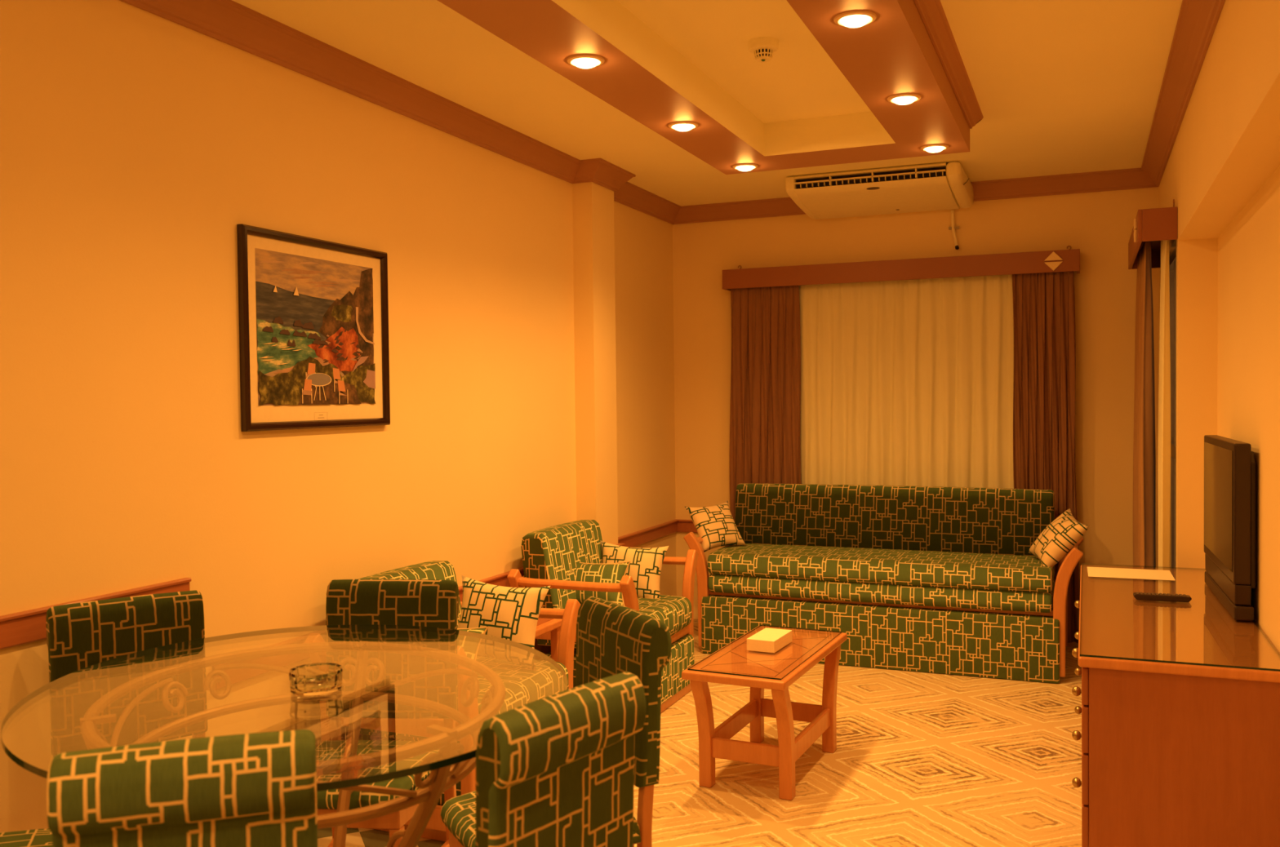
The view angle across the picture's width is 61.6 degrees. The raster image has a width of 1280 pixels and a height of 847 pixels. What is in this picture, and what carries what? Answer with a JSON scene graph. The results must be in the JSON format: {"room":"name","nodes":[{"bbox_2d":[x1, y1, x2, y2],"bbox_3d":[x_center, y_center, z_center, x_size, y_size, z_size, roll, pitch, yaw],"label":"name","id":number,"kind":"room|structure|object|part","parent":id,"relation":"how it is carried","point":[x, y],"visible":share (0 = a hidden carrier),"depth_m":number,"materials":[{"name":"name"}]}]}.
{"room":"hotel room","nodes":[
{"label":"hotel room","id":0,"kind":"room"},
{"bbox_2d":[0,0,676,833],"bbox_3d":[-1.282,0.053,3.133,0.229,2.567,7.800,0,2,23],"label":"wall","id":1,"kind":"structure","parent":0,"point":[531,343],"depth_m":3.32,"materials":[{"name":"beige paint"}]},
{"bbox_2d":[0,577,191,649],"bbox_3d":[-2.024,0.533,1.305,0.018,0.078,3.830,0,2,23],"label":"trim","id":2,"kind":"structure","parent":1,"relation":"attached to","point":[19,628],"depth_m":2.62,"materials":[{"name":"brown wood"}]},
{"bbox_2d":[236,223,390,431],"bbox_3d":[-1.068,-0.300,3.599,0.024,0.630,0.732,0,2,23],"label":"framed picture","id":3,"kind":"object","parent":1,"relation":"attached to","point":[313,313],"visible":1,"depth_m":3.55,"materials":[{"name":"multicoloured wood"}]},
{"bbox_2d":[254,248,375,405],"bbox_3d":[-1.071,-0.307,3.596,0.006,0.488,0.592,0,2,23],"label":"print","id":4,"kind":"object","parent":3,"relation":"attached to","point":[315,313],"depth_m":3.57,"materials":[{"name":"paper"}]},
{"bbox_2d":[212,519,697,690],"bbox_3d":[-0.333,0.694,4.881,0.400,0.078,3.880,0,2,23],"label":"trim","id":5,"kind":"structure","parent":1,"relation":"attached to","point":[637,538],"depth_m":4.39,"materials":[{"name":"brown wood"}]},
{"bbox_2d":[120,0,1225,224],"bbox_3d":[-0.027,-1.185,2.576,2.736,0.093,7.800,0,2,23],"label":"trim","id":6,"kind":"structure","parent":1,"relation":"attached to","point":[232,23],"depth_m":4.17,"materials":[{"name":"brown paint"}]},
{"bbox_2d":[317,827,444,846],"bbox_3d":[0.074,1.395,2.621,3.125,0.120,8.060,0,2,23],"label":"floor","id":7,"kind":"structure","parent":0,"point":[355,837],"depth_m":3.42,"materials":[{"name":"tile"}]},
{"bbox_2d":[0,829,52,846],"bbox_3d":[-1.308,0.907,2.115,0.446,0.916,0.384,-1,2,-20],"label":"dining chair","id":8,"kind":"object","parent":7,"relation":"on","point":[36,837],"visible":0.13,"depth_m":2.22,"materials":[{"name":"green fabric"}]},
{"bbox_2d":[45,590,208,757],"bbox_3d":[-1.169,0.894,2.554,0.384,0.916,0.446,-2,2,-37],"label":"dining chair","id":9,"kind":"object","parent":7,"relation":"on","point":[82,635],"visible":0.41,"depth_m":2.65,"materials":[{"name":"green fabric"}]},
{"bbox_3d":[-1.148,1.014,2.792,0.028,0.663,0.075,-2,2,-37],"label":"leg","id":10,"kind":"part","parent":9,"relation":"part of","materials":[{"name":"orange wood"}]},
{"bbox_2d":[46,729,317,846],"bbox_3d":[-0.700,0.909,1.731,0.384,0.916,0.446,-1,1,-17],"label":"dining chair","id":11,"kind":"object","parent":7,"relation":"on","point":[255,789],"visible":1,"depth_m":1.52,"materials":[{"name":"green fabric"}]},
{"bbox_2d":[0,624,568,846],"bbox_3d":[-0.671,0.944,2.167,1.069,0.835,1.198,-1,2,-24],"label":"dining table","id":12,"kind":"object","parent":7,"relation":"on","point":[451,766],"visible":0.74,"depth_m":2.32,"materials":[{"name":"clear glass"}]},
{"bbox_3d":[-0.924,0.958,2.045,0.236,0.810,0.041,-1,2,-26],"label":"leg","id":13,"kind":"part","parent":12,"relation":"part of","materials":[{"name":"brown wood"}]},
{"bbox_2d":[288,662,342,697],"bbox_3d":[-0.638,0.505,2.114,0.104,0.043,0.101,0,2,23],"label":"ashtray","id":14,"kind":"object","parent":12,"relation":"on","point":[320,679],"visible":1,"depth_m":2.08,"materials":[{"name":"clear glass"}]},
{"bbox_3d":[-0.666,0.945,2.484,0.030,0.817,0.272,-1,1,1],"label":"leg","id":15,"kind":"part","parent":12,"relation":"part of","materials":[{"name":"brown wood"}]},
{"bbox_3d":[-0.424,0.955,1.974,0.269,0.816,0.031,0,2,38],"label":"leg","id":16,"kind":"part","parent":12,"relation":"part of","materials":[{"name":"brown wood"}]},
{"bbox_2d":[315,579,459,846],"bbox_3d":[-0.682,0.884,2.741,0.384,0.916,0.446,-1,1,5],"label":"dining chair","id":17,"kind":"object","parent":7,"relation":"on","point":[432,603],"visible":0.47,"depth_m":2.87,"materials":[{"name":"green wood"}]},
{"bbox_3d":[-0.822,1.007,2.933,0.028,0.663,0.075,-1,1,5],"label":"leg","id":18,"kind":"part","parent":17,"relation":"part of","materials":[{"name":"orange wood"}]},
{"bbox_3d":[-0.686,0.878,2.696,0.384,0.075,0.356,-1,1,5],"label":"seat","id":19,"kind":"part","parent":17,"relation":"part of","materials":[{"name":"green fabric"}]},
{"bbox_3d":[-0.576,1.151,2.554,0.030,0.385,0.032,-1,1,5],"label":"leg","id":20,"kind":"part","parent":17,"relation":"part of","materials":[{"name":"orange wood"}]},
{"bbox_3d":[-0.508,1.004,2.905,0.028,0.663,0.075,-1,1,5],"label":"leg","id":21,"kind":"part","parent":17,"relation":"part of","materials":[{"name":"orange wood"}]},
{"bbox_2d":[303,560,580,842],"bbox_3d":[-0.644,0.918,3.722,0.609,0.795,0.872,0,2,23],"label":"armchair","id":22,"kind":"object","parent":7,"relation":"on","point":[523,686],"visible":0.2,"depth_m":3.60,"materials":[{"name":"green fabric"}]},
{"bbox_3d":[-1.031,0.974,3.485,0.040,0.603,0.135,0,2,23],"label":"arm post","id":23,"kind":"part","parent":22,"relation":"part of","materials":[{"name":"orange wood"}]},
{"bbox_3d":[-0.799,0.730,3.364,0.513,0.041,0.048,0,2,23],"label":"armrest","id":24,"kind":"part","parent":22,"relation":"part of","materials":[{"name":"orange wood"}]},
{"bbox_3d":[-0.914,0.916,3.834,0.022,0.400,0.600,0,2,23],"label":"rail","id":25,"kind":"part","parent":22,"relation":"part of","materials":[{"name":"orange wood"}]},
{"bbox_3d":[-0.772,0.954,3.420,0.497,0.060,0.022,0,2,23],"label":"rail","id":26,"kind":"part","parent":22,"relation":"part of","materials":[{"name":"orange wood"}]},
{"bbox_2d":[358,560,461,627],"bbox_3d":[-0.840,0.710,3.797,0.190,0.379,0.588,0,2,23],"label":"cushion","id":27,"kind":"object","parent":22,"relation":"on","point":[433,570],"depth_m":3.89,"materials":[{"name":"green fabric"}]},
{"bbox_3d":[-0.584,1.162,3.705,0.486,0.217,0.620,0,2,23],"label":"panel","id":28,"kind":"part","parent":22,"relation":"part of","materials":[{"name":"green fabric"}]},
{"bbox_3d":[-0.769,1.239,3.428,0.497,0.070,0.030,0,2,23],"label":"rail","id":29,"kind":"part","parent":22,"relation":"part of","materials":[{"name":"orange wood"}]},
{"bbox_2d":[359,656,568,743],"bbox_3d":[-0.607,0.941,3.708,0.529,0.157,0.592,0,2,23],"label":"seat cushion","id":30,"kind":"object","parent":22,"relation":"on","point":[523,686],"depth_m":3.67,"materials":[{"name":"green fabric"}]},
{"bbox_3d":[-0.541,0.984,3.282,0.042,0.623,0.135,0,2,23],"label":"arm post","id":31,"kind":"part","parent":22,"relation":"part of","materials":[{"name":"orange wood"}]},
{"bbox_2d":[457,626,488,672],"bbox_3d":[-0.671,0.782,3.649,0.308,0.185,0.124,0,2,23],"label":"cushion","id":32,"kind":"object","parent":22,"relation":"on","point":[469,645],"visible":0.13,"depth_m":3.61,"materials":[{"name":"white fabric"}]},
{"bbox_2d":[457,575,550,671],"bbox_3d":[-0.509,0.711,3.846,0.372,0.306,0.146,0,2,23],"label":"cushion","id":33,"kind":"object","parent":22,"relation":"on","point":[511,614],"visible":0.83,"depth_m":3.79,"materials":[{"name":"beige fabric"}]},
{"bbox_3d":[-0.504,0.709,4.075,0.513,0.041,0.048,0,2,23],"label":"armrest","id":34,"kind":"part","parent":22,"relation":"part of","materials":[{"name":"orange wood"}]},
{"bbox_3d":[-0.258,0.964,3.963,0.042,0.623,0.135,0,2,23],"label":"arm post","id":35,"kind":"part","parent":22,"relation":"part of","materials":[{"name":"orange wood"}]},
{"bbox_2d":[440,596,671,846],"bbox_3d":[-0.199,0.886,2.420,0.446,0.916,0.384,-1,2,-28],"label":"dining chair","id":36,"kind":"object","parent":7,"relation":"on","point":[612,638],"visible":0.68,"depth_m":2.35,"materials":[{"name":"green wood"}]},
{"bbox_3d":[-0.238,0.880,2.398,0.356,0.075,0.384,-1,2,-28],"label":"seat","id":37,"kind":"part","parent":36,"relation":"part of","materials":[{"name":"green fabric"}]},
{"bbox_3d":[0.032,1.012,2.367,0.075,0.663,0.028,-1,2,-28],"label":"leg","id":38,"kind":"part","parent":36,"relation":"part of","materials":[{"name":"orange wood"}]},
{"bbox_2d":[475,671,645,846],"bbox_3d":[-0.262,0.900,1.902,0.446,0.916,0.384,0,2,38],"label":"dining chair","id":39,"kind":"object","parent":7,"relation":"on","point":[557,770],"visible":1,"depth_m":1.74,"materials":[{"name":"green fabric"}]},
{"bbox_2d":[633,619,1081,846],"bbox_3d":[0.852,1.272,4.691,2.731,0.006,3.346,0,2,23],"label":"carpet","id":40,"kind":"object","parent":7,"relation":"on","point":[920,759],"visible":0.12,"depth_m":3.96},
{"bbox_2d":[534,617,562,662],"bbox_3d":[-0.524,1.046,4.343,0.360,0.494,0.320,0,2,23],"label":"armrest","id":41,"kind":"object","parent":40,"relation":"on","point":[544,626],"visible":0.06,"depth_m":4.36,"materials":[{"name":"orange wood"}]},
{"bbox_3d":[-0.527,0.800,4.337,0.290,0.002,0.250,0,2,23],"label":"inset panel","id":42,"kind":"part","parent":41,"relation":"part of","materials":[{"name":"brown wood"}]},
{"bbox_3d":[-0.342,1.058,4.403,0.034,0.462,0.034,0,2,23],"label":"leg","id":43,"kind":"part","parent":41,"relation":"part of","materials":[{"name":"orange wood"}]},
{"bbox_2d":[506,520,697,713],"bbox_3d":[-0.142,0.874,4.932,0.609,0.800,0.872,0,2,23],"label":"armchair","id":44,"kind":"object","parent":40,"relation":"on","point":[551,556],"visible":0.38,"depth_m":4.83,"materials":[{"name":"green fabric"}]},
{"bbox_3d":[-0.529,0.933,4.694,0.040,0.603,0.135,0,2,23],"label":"arm post","id":45,"kind":"part","parent":44,"relation":"part of","materials":[{"name":"orange wood"}]},
{"bbox_3d":[-0.412,0.874,5.044,0.022,0.400,0.600,0,2,23],"label":"rail","id":46,"kind":"part","parent":44,"relation":"part of","materials":[{"name":"orange wood"}]},
{"bbox_3d":[-0.270,0.913,4.630,0.497,0.060,0.022,0,2,23],"label":"rail","id":47,"kind":"part","parent":44,"relation":"part of","materials":[{"name":"orange wood"}]},
{"bbox_2d":[520,520,602,608],"bbox_3d":[-0.338,0.666,5.007,0.190,0.384,0.588,0,2,23],"label":"cushion","id":48,"kind":"object","parent":44,"relation":"on","point":[554,553],"depth_m":4.81,"materials":[{"name":"green fabric"}]},
{"bbox_3d":[-0.297,0.688,4.573,0.513,0.041,0.048,0,2,23],"label":"armrest","id":49,"kind":"part","parent":44,"relation":"part of","materials":[{"name":"orange wood"}]},
{"bbox_2d":[575,561,630,606],"bbox_3d":[-0.213,0.736,4.910,0.349,0.219,0.125,0,2,23],"label":"cushion","id":50,"kind":"object","parent":44,"relation":"on","point":[613,573],"visible":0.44,"depth_m":4.86,"materials":[{"name":"green fabric"}]},
{"bbox_2d":[537,595,691,648],"bbox_3d":[-0.105,0.899,4.917,0.529,0.157,0.592,0,2,23],"label":"seat cushion","id":51,"kind":"object","parent":44,"relation":"on","point":[675,611],"depth_m":4.90,"materials":[{"name":"green fabric"}]},
{"bbox_3d":[-0.082,1.120,4.914,0.486,0.217,0.620,0,2,23],"label":"panel","id":52,"kind":"part","parent":44,"relation":"part of","materials":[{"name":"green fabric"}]},
{"bbox_3d":[-0.039,0.942,4.492,0.042,0.623,0.135,0,2,23],"label":"arm post","id":53,"kind":"part","parent":44,"relation":"part of","materials":[{"name":"orange wood"}]},
{"bbox_2d":[600,540,668,599],"bbox_3d":[-0.045,0.714,5.121,0.355,0.290,0.143,0,2,23],"label":"cushion","id":54,"kind":"object","parent":44,"relation":"on","point":[644,568],"visible":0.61,"depth_m":5.07,"materials":[{"name":"beige fabric"}]},
{"bbox_3d":[-0.002,0.667,5.284,0.513,0.041,0.048,0,2,23],"label":"armrest","id":55,"kind":"part","parent":44,"relation":"part of","materials":[{"name":"orange wood"}]},
{"bbox_3d":[0.103,0.984,4.833,0.030,0.046,0.610,0,2,23],"label":"seat rail","id":56,"kind":"part","parent":44,"relation":"part of","materials":[{"name":"orange wood"}]},
{"bbox_3d":[0.243,0.922,5.173,0.042,0.623,0.135,0,2,23],"label":"arm post","id":57,"kind":"part","parent":44,"relation":"part of","materials":[{"name":"orange wood"}]},
{"bbox_2d":[681,625,847,800],"bbox_3d":[0.489,1.066,4.018,0.375,0.447,0.815,0,2,26],"label":"coffee table","id":58,"kind":"object","parent":40,"relation":"on","point":[732,664],"visible":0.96,"depth_m":3.83,"materials":[{"name":"orange wood"}]},
{"bbox_3d":[0.223,1.089,3.807,0.046,0.417,0.124,0,2,26],"label":"leg","id":59,"kind":"part","parent":58,"relation":"part of","materials":[{"name":"orange wood"}]},
{"bbox_3d":[0.486,1.072,4.358,0.046,0.417,0.124,0,2,26],"label":"leg","id":60,"kind":"part","parent":58,"relation":"part of","materials":[{"name":"orange wood"}]},
{"bbox_3d":[0.486,0.845,4.013,0.339,0.005,0.779,0,2,26],"label":"glass","id":61,"kind":"part","parent":58,"relation":"part of","materials":[{"name":"clear glass"}]},
{"bbox_2d":[746,627,792,653],"bbox_3d":[0.491,0.819,4.058,0.109,0.044,0.209,0,2,27],"label":"tissue box","id":62,"kind":"object","parent":58,"relation":"on","point":[767,640],"visible":1,"depth_m":3.99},
{"bbox_3d":[0.492,1.089,3.679,0.046,0.417,0.124,0,2,26],"label":"leg","id":63,"kind":"part","parent":58,"relation":"part of","materials":[{"name":"orange wood"}]},
{"bbox_3d":[0.755,1.073,4.230,0.046,0.417,0.124,0,2,26],"label":"leg","id":64,"kind":"part","parent":58,"relation":"part of","materials":[{"name":"orange wood"}]},
{"bbox_2d":[683,483,1083,684],"bbox_3d":[1.286,0.793,5.754,2.017,0.881,0.652,0,2,23],"label":"sofa","id":65,"kind":"object","parent":40,"relation":"on","point":[934,580],"visible":0.86,"depth_m":5.59,"materials":[{"name":"green fabric"}]},
{"bbox_3d":[0.309,0.904,5.855,0.135,0.623,0.042,0,2,23],"label":"arm post","id":66,"kind":"part","parent":65,"relation":"part of","materials":[{"name":"orange wood"}]},
{"bbox_3d":[0.402,0.641,6.123,0.048,0.041,0.556,0,2,23],"label":"armrest","id":67,"kind":"part","parent":65,"relation":"part of","materials":[{"name":"orange wood"}]},
{"bbox_2d":[684,501,746,552],"bbox_3d":[0.425,0.578,6.036,0.303,0.258,0.182,-1,2,-27],"label":"cushion","id":68,"kind":"object","parent":65,"relation":"on","point":[717,527],"visible":0.98,"depth_m":5.99,"materials":[{"name":"beige fabric"}]},
{"bbox_3d":[1.266,1.083,5.705,1.806,0.304,0.529,0,2,23],"label":"panel","id":69,"kind":"part","parent":65,"relation":"part of","materials":[{"name":"green fabric"}]},
{"bbox_3d":[1.191,0.917,5.525,1.755,0.030,0.030,0,2,23],"label":"seat rail","id":70,"kind":"part","parent":65,"relation":"part of","materials":[{"name":"green fabric"}]},
{"bbox_2d":[707,543,1054,592],"bbox_3d":[1.270,0.750,5.716,1.737,0.129,0.572,0,2,23],"label":"seat cushion","id":71,"kind":"object","parent":65,"relation":"on","point":[892,567],"depth_m":5.53,"materials":[{"name":"green fabric"}]},
{"bbox_2d":[707,573,1054,613],"bbox_3d":[1.272,0.855,5.721,1.737,0.114,0.568,0,2,23],"label":"seat cushion","id":72,"kind":"object","parent":65,"relation":"on","point":[809,589],"depth_m":5.45,"materials":[{"name":"green fabric"}]},
{"bbox_2d":[734,483,1054,556],"bbox_3d":[1.372,0.541,5.961,1.733,0.389,0.191,0,2,23],"label":"cushion","id":73,"kind":"object","parent":65,"relation":"on","point":[958,520],"depth_m":5.88,"materials":[{"name":"green fabric"}]},
{"bbox_2d":[1027,508,1088,567],"bbox_3d":[2.073,0.577,5.331,0.202,0.287,0.328,-1,1,5],"label":"cushion","id":74,"kind":"object","parent":65,"relation":"on","point":[1060,536],"visible":0.98,"depth_m":5.24,"materials":[{"name":"beige fabric"}]},
{"bbox_3d":[2.047,0.903,5.133,0.135,0.623,0.042,0,2,23],"label":"arm post","id":75,"kind":"part","parent":65,"relation":"part of","materials":[{"name":"orange wood"}]},
{"bbox_3d":[2.267,0.877,5.662,0.135,0.603,0.040,0,2,23],"label":"arm post","id":76,"kind":"part","parent":65,"relation":"part of","materials":[{"name":"orange wood"}]},
{"bbox_3d":[2.171,0.640,5.389,0.048,0.041,0.556,0,2,23],"label":"armrest","id":77,"kind":"part","parent":65,"relation":"part of","materials":[{"name":"orange wood"}]},
{"bbox_2d":[1071,563,1279,846],"bbox_3d":[1.786,0.951,3.706,0.538,0.662,1.738,0,2,23],"label":"tv cabinet","id":78,"kind":"object","parent":40,"relation":"on","point":[1180,710],"visible":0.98,"depth_m":2.95,"materials":[{"name":"brown wood"}]},
{"bbox_3d":[1.387,0.728,3.407,0.030,0.032,0.032,0,2,23],"label":"knob","id":79,"kind":"part","parent":78,"relation":"part of","materials":[{"name":"gold metal"}]},
{"bbox_3d":[1.712,0.828,4.189,0.030,0.032,0.032,0,2,23],"label":"knob","id":80,"kind":"part","parent":78,"relation":"part of","materials":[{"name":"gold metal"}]},
{"bbox_3d":[1.388,0.851,3.410,0.030,0.032,0.032,0,2,23],"label":"knob","id":81,"kind":"part","parent":78,"relation":"part of","materials":[{"name":"gold metal"}]},
{"bbox_3d":[1.390,0.993,3.413,0.030,0.032,0.032,0,2,23],"label":"knob","id":82,"kind":"part","parent":78,"relation":"part of","materials":[{"name":"gold metal"}]},
{"bbox_3d":[1.391,1.144,3.417,0.030,0.032,0.032,0,2,23],"label":"knob","id":83,"kind":"part","parent":78,"relation":"part of","materials":[{"name":"gold metal"}]},
{"bbox_3d":[1.710,0.705,4.186,0.030,0.032,0.032,0,2,23],"label":"knob","id":84,"kind":"part","parent":78,"relation":"part of","materials":[{"name":"gold metal"}]},
{"bbox_3d":[1.713,0.970,4.193,0.030,0.032,0.032,0,2,23],"label":"knob","id":85,"kind":"part","parent":78,"relation":"part of","materials":[{"name":"gold metal"}]},
{"bbox_3d":[1.715,1.121,4.196,0.030,0.032,0.032,0,2,23],"label":"knob","id":86,"kind":"part","parent":78,"relation":"part of","materials":[{"name":"gold metal"}]},
{"bbox_3d":[1.409,0.728,3.398,0.018,0.104,0.836,0,2,23],"label":"drawer","id":87,"kind":"part","parent":78,"relation":"part of","materials":[{"name":"brown wood"}]},
{"bbox_3d":[1.411,0.851,3.401,0.018,0.130,0.836,0,2,23],"label":"drawer","id":88,"kind":"part","parent":78,"relation":"part of","materials":[{"name":"brown wood"}]},
{"bbox_3d":[1.412,0.993,3.404,0.018,0.141,0.836,0,2,23],"label":"drawer","id":89,"kind":"part","parent":78,"relation":"part of","materials":[{"name":"brown wood"}]},
{"bbox_3d":[1.414,1.144,3.408,0.018,0.150,0.836,0,2,23],"label":"drawer","id":90,"kind":"part","parent":78,"relation":"part of","materials":[{"name":"brown wood"}]},
{"bbox_2d":[1087,567,1175,581],"bbox_3d":[1.965,0.602,4.309,0.310,0.001,0.250,0,2,22],"label":"paper sheet","id":91,"kind":"object","parent":78,"relation":"on","point":[1156,575],"visible":1,"depth_m":4.30,"materials":[{"name":"white paper"}]},
{"bbox_2d":[1133,591,1191,602],"bbox_3d":[1.826,0.608,3.755,0.182,0.022,0.044,0,2,20],"label":"remote control","id":92,"kind":"object","parent":78,"relation":"on","point":[1138,596],"visible":1,"depth_m":3.74,"materials":[{"name":"black plastic"}]},
{"bbox_3d":[1.793,0.623,3.694,0.511,0.005,1.728,0,2,23],"label":"glass","id":93,"kind":"part","parent":78,"relation":"part of","materials":[{"name":"clear glass"}]},
{"bbox_2d":[1204,435,1256,621],"bbox_3d":[2.043,0.335,3.728,0.070,0.563,0.730,0,2,21],"label":"television","id":94,"kind":"object","parent":78,"relation":"on","point":[1229,464],"visible":1,"depth_m":3.46,"materials":[{"name":"black plastic"}]},
{"bbox_2d":[232,0,1182,206],"bbox_3d":[0.044,-1.221,2.556,3.125,0.260,8.060,0,2,23],"label":"ceiling","id":95,"kind":"structure","parent":0,"point":[1060,86],"depth_m":3.80,"materials":[{"name":"beige paint"}]},
{"bbox_2d":[566,53,604,68],"bbox_3d":[-0.165,-1.096,3.269,0.116,0.021,0.116,0,2,23],"label":"recessed light","id":96,"kind":"object","parent":95,"relation":"in","point":[584,61],"visible":1,"depth_m":3.25,"materials":[{"name":"white glass"}]},
{"bbox_3d":[-0.165,-1.096,3.269,0.079,0.020,0.079,0,2,23],"label":"bulb","id":97,"kind":"part","parent":96,"relation":"part of","materials":[{"name":"white glass"}]},
{"bbox_2d":[667,120,698,131],"bbox_3d":[0.164,-1.120,4.063,0.116,0.021,0.116,0,2,23],"label":"recessed light","id":98,"kind":"object","parent":95,"relation":"in","point":[684,126],"visible":1,"depth_m":4.04,"materials":[{"name":"white glass"}]},
{"bbox_3d":[0.164,-1.119,4.063,0.079,0.020,0.079,0,2,23],"label":"bulb","id":99,"kind":"part","parent":98,"relation":"part of","materials":[{"name":"white glass"}]},
{"bbox_2d":[732,163,758,171],"bbox_3d":[0.471,-1.141,4.802,0.116,0.021,0.116,0,2,23],"label":"recessed light","id":100,"kind":"object","parent":95,"relation":"in","point":[743,166],"visible":1,"depth_m":4.78,"materials":[{"name":"white glass"}]},
{"bbox_3d":[0.471,-1.141,4.802,0.079,0.020,0.079,0,2,23],"label":"bulb","id":101,"kind":"part","parent":100,"relation":"part of","materials":[{"name":"white glass"}]},
{"bbox_2d":[748,36,778,62],"bbox_3d":[0.408,-1.226,3.542,0.100,0.067,0.100,0,2,23],"label":"smoke detector","id":102,"kind":"object","parent":95,"relation":"attached to","point":[763,48],"visible":1,"depth_m":3.51,"materials":[{"name":"white plastic"}]},
{"bbox_2d":[833,10,876,27],"bbox_3d":[0.587,-1.096,2.930,0.116,0.021,0.116,0,2,23],"label":"recessed light","id":103,"kind":"object","parent":95,"relation":"in","point":[854,19],"visible":1,"depth_m":2.91,"materials":[{"name":"white glass"}]},
{"bbox_3d":[0.587,-1.096,2.930,0.079,0.020,0.079,0,2,23],"label":"bulb","id":104,"kind":"part","parent":103,"relation":"part of","materials":[{"name":"white glass"}]},
{"bbox_2d":[785,161,973,219],"bbox_3d":[1.321,-1.256,5.854,0.904,0.142,0.690,0,2,23],"label":"air conditioner","id":105,"kind":"object","parent":95,"relation":"attached to","point":[939,186],"visible":1,"depth_m":5.67,"materials":[{"name":"white plastic"}]},
{"bbox_2d":[795,166,946,188],"bbox_3d":[1.194,-1.277,5.585,0.775,0.048,0.018,0,2,23],"label":"outlet","id":106,"kind":"object","parent":105,"relation":"attached to","point":[926,175],"depth_m":5.56,"materials":[{"name":"black plastic"}]},
{"bbox_2d":[887,93,921,104],"bbox_3d":[0.917,-1.120,3.724,0.116,0.021,0.116,0,2,23],"label":"recessed light","id":107,"kind":"object","parent":95,"relation":"in","point":[904,98],"visible":1,"depth_m":3.70,"materials":[{"name":"white glass"}]},
{"bbox_3d":[0.917,-1.119,3.724,0.079,0.020,0.079,0,2,23],"label":"bulb","id":108,"kind":"part","parent":107,"relation":"part of","materials":[{"name":"white glass"}]},
{"bbox_2d":[920,143,948,152],"bbox_3d":[1.228,-1.142,4.474,0.116,0.021,0.116,0,2,23],"label":"recessed light","id":109,"kind":"object","parent":95,"relation":"in","point":[935,148],"visible":1,"depth_m":4.45,"materials":[{"name":"white glass"}]},
{"bbox_3d":[1.228,-1.141,4.474,0.079,0.020,0.079,0,2,23],"label":"bulb","id":110,"kind":"part","parent":109,"relation":"part of","materials":[{"name":"white glass"}]},
{"bbox_2d":[913,0,983,128],"bbox_3d":[0.339,-1.198,1.928,0.055,0.043,5.685,0,2,23],"label":"trim","id":111,"kind":"structure","parent":95,"relation":"attached to","point":[932,14],"depth_m":3.64,"materials":[{"name":"brown paint"}]},
{"bbox_2d":[672,186,1158,647],"bbox_3d":[1.577,-0.056,6.244,3.125,2.567,0.140,0,2,23],"label":"wall","id":112,"kind":"structure","parent":0,"point":[1100,224],"depth_m":6.02,"materials":[{"name":"beige paint"}]},
{"bbox_2d":[722,245,1079,291],"bbox_3d":[1.434,-0.886,6.117,1.985,0.153,0.155,0,2,23],"label":"pelmet","id":113,"kind":"object","parent":112,"relation":"attached to","point":[1061,260],"visible":0.98,"depth_m":6.02,"materials":[{"name":"brown paint"}]},
{"bbox_2d":[729,285,800,521],"bbox_3d":[0.750,0.158,6.414,0.453,2.050,0.042,0,2,23],"label":"curtain","id":114,"kind":"object","parent":113,"relation":"hanging from","point":[765,408],"visible":0.66,"depth_m":6.41,"materials":[{"name":"brown fabric"}]},
{"bbox_2d":[798,274,1013,488],"bbox_3d":[1.501,0.156,6.146,1.273,2.050,0.039,0,2,23],"label":"sheer curtain","id":115,"kind":"object","parent":113,"relation":"hanging from","point":[908,383],"visible":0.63,"depth_m":6.12,"materials":[{"name":"white fabric"}]},
{"bbox_2d":[1011,271,1079,643],"bbox_3d":[2.197,0.156,5.814,0.345,2.050,0.044,0,2,23],"label":"curtain","id":116,"kind":"object","parent":113,"relation":"hanging from","point":[1044,303],"visible":0.65,"depth_m":5.80,"materials":[{"name":"brown fabric"}]},
{"bbox_2d":[948,209,959,249],"bbox_3d":[1.765,-1.089,6.038,0.058,0.223,0.036,0,2,23],"label":"drain pipe","id":117,"kind":"object","parent":112,"relation":"attached to","point":[953,228],"visible":1,"depth_m":6.03,"materials":[{"name":"white plastic"}]},
{"bbox_2d":[1158,0,1279,657],"bbox_3d":[1.375,0.051,2.030,0.268,2.567,7.800,0,2,23],"label":"wall","id":118,"kind":"structure","parent":0,"point":[1221,174],"depth_m":3.51,"materials":[{"name":"beige paint"}]},
{"bbox_2d":[1128,199,1177,269],"bbox_3d":[2.391,-0.874,5.042,0.160,0.173,1.130,0,2,23],"label":"pelmet","id":119,"kind":"object","parent":118,"relation":"attached to","point":[1155,225],"visible":0.98,"depth_m":4.53,"materials":[{"name":"brown paint"}]},
{"bbox_2d":[1133,240,1155,566],"bbox_3d":[2.472,0.167,5.265,0.084,2.050,0.701,0,2,23],"label":"curtain","id":120,"kind":"object","parent":119,"relation":"hanging from","point":[1144,441],"visible":0.77,"depth_m":4.97,"materials":[{"name":"brown fabric"}]},
{"bbox_2d":[1157,240,1171,567],"bbox_3d":[2.310,0.182,4.723,0.043,2.050,0.333,0,2,23],"label":"sheer curtain","id":121,"kind":"object","parent":119,"relation":"hanging from","point":[1164,493],"visible":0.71,"depth_m":4.60,"materials":[{"name":"white fabric"}]},
{"bbox_2d":[1168,246,1176,567],"bbox_3d":[2.514,0.097,5.008,0.050,1.800,0.930,0,2,23],"label":"window","id":122,"kind":"structure","parent":118,"relation":"in","point":[1172,259],"depth_m":5.29,"materials":[{"name":"glass"}]},
{"bbox_3d":[2.515,0.097,5.008,0.006,1.710,0.840,0,2,23],"label":"pane","id":123,"kind":"part","parent":122,"relation":"part of","materials":[{"name":"clear glass"}]}
]}

